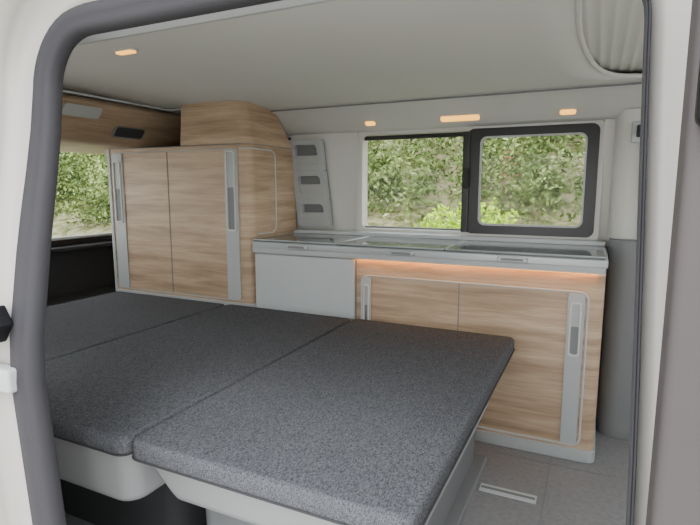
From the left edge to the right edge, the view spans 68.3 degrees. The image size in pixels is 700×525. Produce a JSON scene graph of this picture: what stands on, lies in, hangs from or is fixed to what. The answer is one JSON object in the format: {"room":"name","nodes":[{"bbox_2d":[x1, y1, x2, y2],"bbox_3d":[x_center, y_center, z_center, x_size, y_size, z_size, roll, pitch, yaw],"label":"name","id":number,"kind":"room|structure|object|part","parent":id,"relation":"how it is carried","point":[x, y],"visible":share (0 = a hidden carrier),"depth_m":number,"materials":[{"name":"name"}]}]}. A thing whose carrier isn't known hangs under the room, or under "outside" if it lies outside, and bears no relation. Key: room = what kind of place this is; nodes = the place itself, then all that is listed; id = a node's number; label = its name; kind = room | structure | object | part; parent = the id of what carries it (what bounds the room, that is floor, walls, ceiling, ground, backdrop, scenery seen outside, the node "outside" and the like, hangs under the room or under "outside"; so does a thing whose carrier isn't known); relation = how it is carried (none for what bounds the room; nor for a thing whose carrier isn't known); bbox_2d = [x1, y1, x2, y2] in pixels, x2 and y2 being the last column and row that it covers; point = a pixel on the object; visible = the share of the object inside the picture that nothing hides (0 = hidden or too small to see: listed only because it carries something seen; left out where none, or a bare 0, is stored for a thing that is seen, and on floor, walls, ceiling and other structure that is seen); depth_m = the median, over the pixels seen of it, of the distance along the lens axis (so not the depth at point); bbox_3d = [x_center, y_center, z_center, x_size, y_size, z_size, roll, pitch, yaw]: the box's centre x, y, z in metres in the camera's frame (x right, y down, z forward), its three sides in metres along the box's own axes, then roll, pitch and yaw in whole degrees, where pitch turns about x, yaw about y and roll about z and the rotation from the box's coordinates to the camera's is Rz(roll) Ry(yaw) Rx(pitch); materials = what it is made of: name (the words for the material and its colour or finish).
{"room":"vehicle interior","nodes":[
{"label":"vehicle interior","id":0,"kind":"room"},
{"bbox_2d":[113,47,138,54],"bbox_3d":[-0.670,-0.639,1.540,0.082,0.028,0.035,4,9,25],"label":"ceiling lamp","id":1,"kind":"object","parent":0,"point":[129,50],"depth_m":1.53,"materials":[{"name":"beige plastic"}]},
{"bbox_2d":[76,0,335,45],"bbox_3d":[-0.084,-0.429,0.735,1.030,0.131,0.088,4,9,25],"label":"header trim","id":2,"kind":"object","parent":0,"point":[284,4],"visible":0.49,"depth_m":0.80,"materials":[{"name":"grey plastic"}]},
{"bbox_2d":[0,0,691,524],"bbox_3d":[-0.131,0.278,0.702,1.164,1.530,0.190,4,9,25],"label":"body jamb","id":3,"kind":"object","parent":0,"point":[24,24],"visible":0.47,"depth_m":0.50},
{"bbox_2d":[0,305,16,393],"bbox_3d":[-0.575,0.139,0.829,0.083,0.139,0.040,4,9,25],"label":"door striker","id":4,"kind":"structure","parent":3,"relation":"attached to","point":[8,385],"depth_m":0.82,"materials":[{"name":"grey plastic"}]},
{"bbox_2d":[9,0,651,524],"bbox_3d":[-0.134,0.273,0.732,0.945,1.340,0.157,4,9,25],"label":"seal","id":5,"kind":"object","parent":3,"relation":"attached to","point":[32,262],"visible":1,"depth_m":0.83,"materials":[{"name":"grey rubber"}]},
{"bbox_2d":[645,0,699,524],"bbox_3d":[0.310,0.419,0.420,0.147,1.650,0.040,4,9,25],"label":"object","id":6,"kind":"object","parent":3,"relation":"attached to","point":[674,482],"visible":1,"depth_m":0.38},
{"bbox_2d":[694,61,699,126],"bbox_3d":[0.258,-0.243,0.317,0.054,0.310,0.022,4,9,25],"label":"latch cover","id":7,"kind":"object","parent":3,"relation":"attached to","point":[697,105],"visible":1,"depth_m":0.34,"materials":[{"name":"black plastic"}]},
{"bbox_2d":[63,0,641,113],"bbox_3d":[0.133,-0.612,1.426,4.450,0.046,1.581,4,9,25],"label":"ceiling","id":8,"kind":"structure","parent":0,"point":[338,52],"depth_m":1.63,"materials":[{"name":"white fabric"}]},
{"bbox_2d":[60,89,180,154],"bbox_3d":[-1.429,-0.621,2.234,0.840,0.192,1.680,4,9,25],"label":"upper cabinet","id":9,"kind":"object","parent":8,"relation":"attached to","point":[92,126],"visible":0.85,"depth_m":2.40,"materials":[{"name":"brown wood"}]},
{"bbox_2d":[62,103,102,118],"bbox_3d":[-1.135,-0.641,2.189,0.040,0.045,0.180,4,9,25],"label":"light","id":10,"kind":"object","parent":9,"relation":"attached to","point":[69,110],"depth_m":2.19,"materials":[{"name":"grey plastic"}]},
{"bbox_2d":[114,127,143,138],"bbox_3d":[-1.054,-0.618,2.467,0.035,0.040,0.160,4,9,25],"label":"speaker grille","id":11,"kind":"object","parent":9,"relation":"attached to","point":[119,132],"depth_m":2.46,"materials":[{"name":"plastic"}]},
{"bbox_2d":[271,81,641,135],"bbox_3d":[0.527,-0.689,2.249,4.450,0.178,0.270,4,9,25],"label":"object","id":12,"kind":"object","parent":8,"relation":"attached to","point":[600,103],"visible":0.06,"depth_m":2.20,"materials":[{"name":"grey plastic"}]},
{"bbox_2d":[364,120,376,125],"bbox_3d":[0.099,-0.667,2.436,0.062,0.040,0.042,4,9,25],"label":"ceiling lamp","id":13,"kind":"object","parent":12,"relation":"attached to","point":[367,122],"visible":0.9,"depth_m":2.43,"materials":[{"name":"orange"}]},
{"bbox_2d":[270,82,641,111],"bbox_3d":[0.424,-0.686,2.148,4.350,0.007,0.007,4,9,25],"label":"cove seam","id":14,"kind":"object","parent":12,"relation":"attached to","point":[638,82],"visible":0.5,"depth_m":2.11,"materials":[{"name":"grey plastic"}]},
{"bbox_2d":[439,113,480,121],"bbox_3d":[0.482,-0.640,2.255,0.182,0.043,0.046,4,9,25],"label":"ceiling lamp","id":15,"kind":"object","parent":12,"relation":"attached to","point":[476,116],"visible":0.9,"depth_m":2.24,"materials":[{"name":"orange"}]},
{"bbox_2d":[558,108,577,114],"bbox_3d":[0.875,-0.614,2.070,0.072,0.040,0.042,4,9,25],"label":"ceiling lamp","id":16,"kind":"object","parent":12,"relation":"attached to","point":[565,111],"visible":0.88,"depth_m":2.06,"materials":[{"name":"orange"}]},
{"bbox_2d":[287,119,615,413],"bbox_3d":[0.564,0.016,2.428,4.450,1.275,0.100,4,9,25],"label":"wall","id":17,"kind":"structure","parent":0,"point":[341,149],"depth_m":2.60,"materials":[{"name":"grey plastic"}]},
{"bbox_2d":[47,239,114,297],"bbox_3d":[-1.845,0.284,2.587,0.060,0.700,1.960,4,9,25],"label":"trim","id":18,"kind":"structure","parent":17,"relation":"attached to","point":[72,271],"depth_m":3.03,"materials":[{"name":"plastic"}]},
{"bbox_2d":[51,235,111,244],"bbox_3d":[-1.790,-0.335,2.538,0.035,0.560,1.660,4,9,25],"label":"frame","id":19,"kind":"object","parent":17,"relation":"attached to","point":[56,242],"visible":0.02,"depth_m":3.00,"materials":[{"name":"black plastic"}]},
{"bbox_2d":[50,240,112,252],"bbox_3d":[-1.746,-0.031,2.527,0.110,0.020,1.700,4,9,25],"label":"ledge","id":20,"kind":"object","parent":17,"relation":"attached to","point":[102,243],"visible":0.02,"depth_m":2.91,"materials":[{"name":"plastic"}]},
{"bbox_2d":[52,232,111,240],"bbox_3d":[-1.760,-0.089,2.559,0.030,0.016,1.640,4,9,25],"label":"rail","id":21,"kind":"object","parent":17,"relation":"attached to","point":[108,233],"visible":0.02,"depth_m":2.97,"materials":[{"name":"grey metal"}]},
{"bbox_2d":[289,139,332,226],"bbox_3d":[-0.202,-0.408,2.676,0.225,0.445,0.074,4,9,25],"label":"organizer","id":22,"kind":"object","parent":17,"relation":"attached to","point":[310,173],"visible":1,"depth_m":2.66,"materials":[{"name":"grey plastic"}]},
{"bbox_3d":[-0.693,-0.458,2.966,1.665,0.490,0.100,4,9,25],"label":"panel","id":23,"kind":"part","parent":17,"relation":"part of","materials":[{"name":"grey plastic"}]},
{"bbox_2d":[293,229,605,247],"bbox_3d":[0.382,-0.119,2.426,1.473,0.029,0.075,4,9,25],"label":"backsplash","id":24,"kind":"structure","parent":17,"relation":"attached to","point":[321,231],"depth_m":2.34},
{"bbox_3d":[0.572,0.256,2.481,4.450,0.785,0.060,4,9,25],"label":"panel","id":25,"kind":"part","parent":17,"relation":"part of","materials":[{"name":"brown wood"}]},
{"bbox_2d":[357,120,604,239],"bbox_3d":[0.547,-0.369,2.376,1.107,0.508,0.068,4,9,25],"label":"reveal","id":26,"kind":"object","parent":17,"relation":"attached to","point":[362,162],"visible":0.64,"depth_m":2.42,"materials":[{"name":"grey plastic"}]},
{"bbox_2d":[364,123,599,237],"bbox_3d":[0.541,-0.367,2.347,1.052,0.467,0.045,4,9,25],"label":"window","id":27,"kind":"structure","parent":26,"relation":"attached to","point":[592,130],"depth_m":2.27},
{"bbox_3d":[0.308,-0.167,2.506,0.520,0.009,0.015,4,9,25],"label":"bottom rail","id":28,"kind":"part","parent":27,"relation":"part of","materials":[{"name":"grey metal"}]},
{"bbox_3d":[0.308,-0.597,2.444,0.520,0.020,0.015,4,9,25],"label":"top rail","id":29,"kind":"part","parent":27,"relation":"part of","materials":[{"name":"black plastic"}]},
{"bbox_3d":[0.527,-0.363,2.346,0.032,0.450,0.030,4,9,25],"label":"mullion","id":30,"kind":"part","parent":27,"relation":"part of","materials":[{"name":"black plastic"}]},
{"bbox_2d":[462,168,468,187],"bbox_3d":[0.520,-0.380,2.321,0.026,0.090,0.022,4,9,25],"label":"latch","id":31,"kind":"object","parent":27,"relation":"attached to","point":[465,177],"visible":1,"depth_m":2.31,"materials":[{"name":"plastic"}]},
{"bbox_2d":[478,132,587,227],"bbox_3d":[0.775,-0.351,2.223,0.434,0.392,0.010,4,9,25],"label":"sliding gasket","id":32,"kind":"object","parent":27,"relation":"attached to","point":[576,133],"visible":1,"depth_m":2.21,"materials":[{"name":"grey rubber"}]},
{"bbox_3d":[1.243,-0.326,2.052,0.445,0.490,0.100,4,9,25],"label":"panel","id":33,"kind":"part","parent":17,"relation":"part of","materials":[{"name":"grey plastic"}]},
{"bbox_2d":[596,238,636,440],"bbox_3d":[1.172,0.308,2.071,0.289,0.800,0.170,4,9,25],"label":"trim","id":34,"kind":"structure","parent":17,"relation":"attached to","point":[613,414],"depth_m":2.04,"materials":[{"name":"grey plastic"}]},
{"bbox_2d":[608,108,640,239],"bbox_3d":[1.143,-0.342,2.025,0.205,0.500,0.110,4,9,25],"label":"trim","id":35,"kind":"structure","parent":17,"relation":"attached to","point":[623,210],"depth_m":2.01,"materials":[{"name":"grey plastic"}]},
{"bbox_2d":[631,121,640,142],"bbox_3d":[1.088,-0.494,1.958,0.035,0.080,0.022,4,9,25],"label":"guide","id":36,"kind":"object","parent":17,"relation":"attached to","point":[634,139],"visible":0.66,"depth_m":1.95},
{"bbox_2d":[636,125,639,151],"bbox_3d":[1.106,-0.302,1.958,0.060,0.430,0.028,4,9,25],"label":"belt","id":37,"kind":"object","parent":36,"relation":"hanging from","point":[638,126],"visible":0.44,"depth_m":1.93,"materials":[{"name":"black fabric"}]},
{"bbox_2d":[461,429,628,524],"bbox_3d":[0.161,0.781,1.686,4.450,0.032,1.950,4,9,25],"label":"floor","id":38,"kind":"structure","parent":0,"point":[572,497],"depth_m":1.74,"materials":[{"name":"laminate"}]},
{"bbox_2d":[47,285,115,305],"bbox_3d":[-1.606,0.446,2.517,0.430,0.400,1.720,4,9,25],"label":"shelf","id":39,"kind":"object","parent":38,"relation":"on","point":[109,289],"visible":0.02,"depth_m":2.91,"materials":[{"name":"plastic"}]},
{"bbox_2d":[106,100,295,306],"bbox_3d":[-0.778,-0.096,2.771,0.913,1.400,0.434,4,9,25],"label":"wardrobe","id":40,"kind":"object","parent":38,"relation":"on","point":[186,218],"visible":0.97,"depth_m":2.52,"materials":[{"name":"brown wood"}]},
{"bbox_3d":[-1.259,-0.219,2.782,0.020,0.760,0.056,4,9,25],"label":"post","id":41,"kind":"part","parent":40,"relation":"part of","materials":[{"name":"grey plastic"}]},
{"bbox_3d":[-0.770,0.160,2.807,0.898,0.033,0.428,4,9,25],"label":"trim","id":42,"kind":"part","parent":40,"relation":"part of","materials":[{"name":"grey plastic"}]},
{"bbox_2d":[44,292,514,524],"bbox_3d":[-0.560,0.513,1.806,2.020,0.470,1.164,4,9,25],"label":"bed","id":43,"kind":"object","parent":38,"relation":"on","point":[164,410],"visible":0.95,"depth_m":1.32,"materials":[{"name":"fabric"}]},
{"bbox_3d":[-1.145,0.268,2.053,0.717,0.046,1.157,4,9,25],"label":"mattress","id":44,"kind":"part","parent":43,"relation":"part of","materials":[{"name":"fabric"}]},
{"bbox_3d":[-0.525,0.308,1.760,0.641,0.046,1.157,4,9,25],"label":"mattress","id":45,"kind":"part","parent":43,"relation":"part of","materials":[{"name":"fabric"}]},
{"bbox_2d":[252,229,608,463],"bbox_3d":[0.305,0.280,2.312,1.481,0.786,0.448,4,9,25],"label":"base cabinet","id":46,"kind":"object","parent":38,"relation":"on","point":[546,295],"visible":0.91,"depth_m":1.99,"materials":[{"name":"brown wood"}]},
{"bbox_3d":[-0.210,0.101,2.315,0.510,0.260,0.016,4,9,25],"label":"drawer","id":47,"kind":"part","parent":46,"relation":"part of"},
{"bbox_3d":[-0.177,-0.114,2.455,0.425,0.011,0.357,4,9,25],"label":"lid","id":48,"kind":"part","parent":46,"relation":"part of","materials":[{"name":"clear glass"}]},
{"bbox_3d":[0.232,-0.086,2.262,0.460,0.011,0.357,4,9,25],"label":"lid","id":49,"kind":"part","parent":46,"relation":"part of","materials":[{"name":"clear glass"}]},
{"bbox_2d":[252,241,608,268],"bbox_3d":[0.307,-0.065,2.269,1.479,0.032,0.435,4,9,25],"label":"countertop","id":50,"kind":"structure","parent":46,"relation":"on","point":[557,261],"depth_m":2.00,"materials":[{"name":"silver metal"}]},
{"bbox_3d":[0.699,-0.054,2.041,0.555,0.011,0.357,4,9,25],"label":"lid","id":51,"kind":"part","parent":46,"relation":"part of","materials":[{"name":"clear glass"}]},
{"bbox_2d":[479,483,536,503],"bbox_3d":[0.521,0.762,1.706,0.180,0.006,0.044,4,9,25],"label":"rail","id":52,"kind":"object","parent":38,"relation":"on","point":[484,487],"visible":1,"depth_m":1.70,"materials":[{"name":"grey plastic"}]},
{"bbox_2d":[539,458,551,524],"bbox_3d":[0.482,0.812,1.368,0.004,0.002,1.250,4,9,25],"label":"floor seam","id":53,"kind":"structure","parent":38,"relation":"on","point":[551,458],"depth_m":1.70,"materials":[{"name":"grey plastic"}]},
{"bbox_2d":[576,0,643,77],"bbox_3d":[1.061,-0.546,0.966,1.197,0.051,1.541,4,9,25],"label":"roof bellows","id":54,"kind":"structure","parent":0,"point":[610,32],"depth_m":1.43,"materials":[{"name":"grey fabric"}]},
{"label":"outside","id":55,"kind":"structure","parent":0,"visible":0},
{"bbox_2d":[52,135,584,237],"bbox_3d":[-0.960,-5.266,11.289,40.000,10.204,15.300,4,9,25],"label":"hillside","id":56,"kind":"structure","parent":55,"point":[60,225],"depth_m":6.42,"materials":[{"name":"green plant"}]},
{"bbox_2d":[54,135,585,228],"bbox_3d":[-5.367,-3.734,11.665,31.728,6.099,8.428,4,9,25],"label":"thicket","id":57,"kind":"object","parent":56,"relation":"on","point":[87,166],"visible":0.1,"depth_m":6.32,"materials":[{"name":"green plant"}]},
{"bbox_2d":[413,197,518,228],"bbox_3d":[0.911,-0.172,4.285,0.922,0.806,0.719,4,9,25],"label":"shrub","id":58,"kind":"object","parent":56,"relation":"on","point":[450,214],"visible":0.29,"depth_m":4.21,"materials":[{"name":"green plant"}]},
{"bbox_2d":[501,151,519,181],"bbox_3d":[1.647,-0.977,5.344,0.201,0.355,0.189,4,9,25],"label":"shrub","id":59,"kind":"object","parent":56,"relation":"on","point":[507,151],"visible":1,"depth_m":5.38,"materials":[{"name":"green plant"}]}
]}

